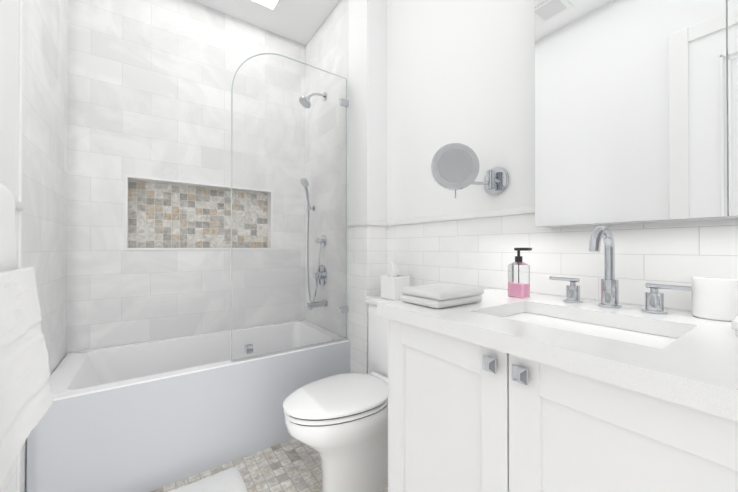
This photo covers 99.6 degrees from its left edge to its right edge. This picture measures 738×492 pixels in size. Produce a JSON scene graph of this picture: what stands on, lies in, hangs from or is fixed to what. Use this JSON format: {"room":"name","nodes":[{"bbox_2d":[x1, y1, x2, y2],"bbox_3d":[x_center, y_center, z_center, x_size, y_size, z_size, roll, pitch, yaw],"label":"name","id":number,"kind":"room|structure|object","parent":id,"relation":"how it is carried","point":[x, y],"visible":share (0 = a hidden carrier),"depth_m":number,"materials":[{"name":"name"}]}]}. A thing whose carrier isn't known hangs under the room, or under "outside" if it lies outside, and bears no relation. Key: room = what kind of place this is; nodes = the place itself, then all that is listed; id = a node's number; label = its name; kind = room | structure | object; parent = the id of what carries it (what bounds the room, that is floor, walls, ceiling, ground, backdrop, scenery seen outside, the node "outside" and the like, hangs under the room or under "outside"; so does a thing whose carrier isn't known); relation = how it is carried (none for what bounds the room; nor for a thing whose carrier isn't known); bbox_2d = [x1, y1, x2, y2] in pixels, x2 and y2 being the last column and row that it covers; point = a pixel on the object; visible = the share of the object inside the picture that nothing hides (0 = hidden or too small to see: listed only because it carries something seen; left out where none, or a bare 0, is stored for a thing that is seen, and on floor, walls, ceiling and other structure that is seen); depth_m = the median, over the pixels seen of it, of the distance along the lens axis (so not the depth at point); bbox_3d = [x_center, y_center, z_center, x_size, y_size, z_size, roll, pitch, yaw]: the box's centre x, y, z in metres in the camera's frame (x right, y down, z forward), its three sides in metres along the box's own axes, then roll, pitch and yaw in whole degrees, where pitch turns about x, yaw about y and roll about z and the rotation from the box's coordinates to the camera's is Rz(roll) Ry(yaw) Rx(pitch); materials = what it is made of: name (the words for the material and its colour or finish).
{"room":"bathroom","nodes":[
{"label":"bathroom","id":0,"kind":"room"},
{"bbox_2d":[0,0,68,491],"bbox_3d":[-0.825,-0.313,0.336,0.202,3.134,3.630,0,0,-35],"label":"wall","id":1,"kind":"structure","parent":0,"point":[34,107],"depth_m":1.38,"materials":[{"name":"stone"}]},
{"bbox_2d":[67,0,304,353],"bbox_3d":[-1.233,-0.302,2.374,1.880,3.134,0.186,0,0,-35],"label":"wall","id":2,"kind":"structure","parent":0,"point":[149,179],"depth_m":2.21,"materials":[{"name":"tile"}]},
{"bbox_2d":[192,0,339,44],"bbox_3d":[-0.153,-1.837,0.988,2.042,0.120,3.910,0,0,-35],"label":"ceiling","id":3,"kind":"structure","parent":0,"point":[300,21],"depth_m":2.38,"materials":[{"name":"white paint"}]},
{"bbox_2d":[251,0,278,9],"bbox_3d":[-0.739,-1.767,2.183,0.220,0.006,0.220,0,0,-35],"label":"ceiling light panel","id":4,"kind":"object","parent":3,"relation":"attached to","point":[271,4],"visible":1,"depth_m":2.27,"materials":[{"name":"white"}]},
{"bbox_2d":[150,438,387,491],"bbox_3d":[-0.153,1.217,0.972,2.042,0.120,3.910,0,0,-35],"label":"floor","id":5,"kind":"structure","parent":0,"point":[293,465],"depth_m":1.60,"materials":[{"name":"tile"}]},
{"bbox_2d":[26,319,349,491],"bbox_3d":[-0.964,0.900,1.985,1.514,0.525,0.757,0,0,-35],"label":"bathtub","id":6,"kind":"object","parent":5,"relation":"on","point":[148,416],"visible":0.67,"depth_m":1.59,"materials":[{"name":"white ceramic"}]},
{"bbox_2d":[231,53,348,361],"bbox_3d":[-0.454,-0.260,1.933,0.750,1.792,0.036,0,0,-35],"label":"glass screen","id":7,"kind":"object","parent":6,"relation":"on","point":[342,309],"visible":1,"depth_m":1.91,"materials":[{"name":"clear glass"}]},
{"bbox_2d":[169,466,246,491],"bbox_3d":[-0.655,1.146,1.163,0.484,0.029,0.785,0,0,-35],"label":"bath mat","id":8,"kind":"object","parent":5,"relation":"on","point":[229,480],"visible":0.96,"depth_m":1.49,"materials":[{"name":"white fabric"}]},
{"bbox_2d":[283,295,394,491],"bbox_3d":[-0.030,0.727,1.550,0.800,0.866,0.450,0,0,-35],"label":"toilet","id":9,"kind":"object","parent":5,"relation":"on","point":[338,423],"visible":0.71,"depth_m":1.40,"materials":[{"name":"white ceramic"}]},
{"bbox_2d":[381,262,409,299],"bbox_3d":[0.147,0.190,1.756,0.118,0.208,0.118,0,0,-35],"label":"tissue box","id":10,"kind":"object","parent":9,"relation":"on","point":[393,283],"visible":0.94,"depth_m":1.71,"materials":[{"name":"white ceramic"}]},
{"bbox_2d":[377,312,737,491],"bbox_3d":[0.796,0.692,0.517,0.649,0.925,1.700,0,0,-35],"label":"bathroom vanity","id":11,"kind":"object","parent":5,"relation":"on","point":[497,390],"depth_m":0.65,"materials":[{"name":"white paint"}]},
{"bbox_2d":[377,288,737,411],"bbox_3d":[0.789,0.208,0.528,0.652,0.040,1.722,0,0,-35],"label":"countertop","id":12,"kind":"structure","parent":11,"relation":"on","point":[701,363],"depth_m":0.63,"materials":[{"name":"white stone"}]},
{"bbox_2d":[400,283,483,308],"bbox_3d":[0.248,0.164,1.059,0.232,0.050,0.180,0,0,-35],"label":"folded towel","id":13,"kind":"object","parent":12,"relation":"on","point":[440,295],"visible":1,"depth_m":1.00,"materials":[{"name":"white fabric"}]},
{"bbox_2d":[508,248,531,297],"bbox_3d":[0.565,0.098,1.163,0.052,0.184,0.076,0,0,-35],"label":"soap bottle","id":14,"kind":"object","parent":12,"relation":"on","point":[518,290],"visible":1,"depth_m":1.16,"materials":[{"name":"pink liquid"}]},
{"bbox_2d":[493,308,680,347],"bbox_3d":[0.538,0.295,0.827,0.355,0.154,0.470,0,0,-35],"label":"sink","id":15,"kind":"object","parent":12,"relation":"in","point":[658,336],"depth_m":0.88,"materials":[{"name":"white ceramic"}]},
{"bbox_2d":[549,225,691,313],"bbox_3d":[0.715,0.064,0.950,0.165,0.251,0.360,0,0,-35],"label":"faucet","id":16,"kind":"object","parent":12,"relation":"on","point":[654,300],"visible":0.98,"depth_m":0.96,"materials":[{"name":"silver metal"}]},
{"bbox_2d":[692,276,737,320],"bbox_3d":[0.906,0.135,0.818,0.082,0.106,0.082,0,0,-35],"label":"tumbler","id":17,"kind":"object","parent":12,"relation":"on","point":[714,298],"visible":0.96,"depth_m":0.79,"materials":[{"name":"white ceramic"}]},
{"bbox_2d":[731,316,737,335],"bbox_3d":[0.862,0.171,0.628,0.150,0.032,0.160,0,0,-35],"label":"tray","id":18,"kind":"object","parent":12,"relation":"on","point":[734,323],"visible":1,"depth_m":0.65,"materials":[{"name":"white ceramic"}]},
{"bbox_2d":[305,0,386,373],"bbox_3d":[-0.201,-0.302,2.511,0.358,3.134,1.150,0,0,-35],"label":"wall","id":19,"kind":"structure","parent":0,"point":[348,40],"depth_m":2.13,"materials":[{"name":"tile"}]},
{"bbox_2d":[299,93,326,107],"bbox_3d":[-0.428,-1.118,2.368,0.213,0.151,0.096,0,0,-35],"label":"shower head","id":20,"kind":"object","parent":19,"relation":"attached to","point":[307,100],"depth_m":2.34},
{"bbox_2d":[300,178,325,301],"bbox_3d":[-0.450,-0.047,2.478,0.117,1.014,0.259,0,0,-35],"label":"shower","id":21,"kind":"object","parent":19,"relation":"attached to","point":[322,239],"depth_m":2.53,"materials":[{"name":"silver metal"}]},
{"bbox_2d":[307,299,327,309],"bbox_3d":[-0.397,0.442,2.370,0.151,0.068,0.068,0,0,-35],"label":"tub spout","id":22,"kind":"object","parent":19,"relation":"attached to","point":[311,305],"depth_m":2.35,"materials":[{"name":"silver metal"}]},
{"bbox_2d":[313,265,326,286],"bbox_3d":[-0.397,0.232,2.437,0.075,0.169,0.164,0,0,-35],"label":"shower valve","id":23,"kind":"object","parent":19,"relation":"attached to","point":[320,275],"depth_m":2.42,"materials":[{"name":"silver metal"}]},
{"bbox_2d":[387,0,737,311],"bbox_3d":[0.957,-0.310,1.006,0.196,3.134,2.676,0,0,-35],"label":"wall","id":24,"kind":"structure","parent":0,"point":[461,71],"depth_m":1.45,"materials":[{"name":"paint"}]},
{"bbox_2d":[431,143,508,198],"bbox_3d":[0.431,-0.311,1.327,0.327,0.231,0.160,0,0,-35],"label":"magnifying mirror","id":25,"kind":"object","parent":24,"relation":"attached to","point":[455,166],"visible":1,"depth_m":1.28,"materials":[{"name":"silver metal"}]},
{"bbox_2d":[535,0,737,227],"bbox_3d":[1.064,-0.599,0.612,0.114,1.052,1.405,0,0,-35],"label":"medicine cabinet mirror","id":26,"kind":"object","parent":24,"relation":"attached to","point":[636,111],"visible":1,"depth_m":0.91,"materials":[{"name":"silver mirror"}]},
{"bbox_3d":[-0.813,-0.117,0.533,0.087,0.052,0.692,0,0,-35],"label":"towel rail","id":27,"kind":"object","parent":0,"visible":0},
{"bbox_2d":[0,183,52,484],"bbox_3d":[-0.786,0.147,0.602,0.154,0.624,0.594,0,0,-35],"label":"towel","id":28,"kind":"object","parent":27,"relation":"hanging from","point":[26,397],"visible":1,"depth_m":0.71,"materials":[{"name":"white fabric"}]}
]}

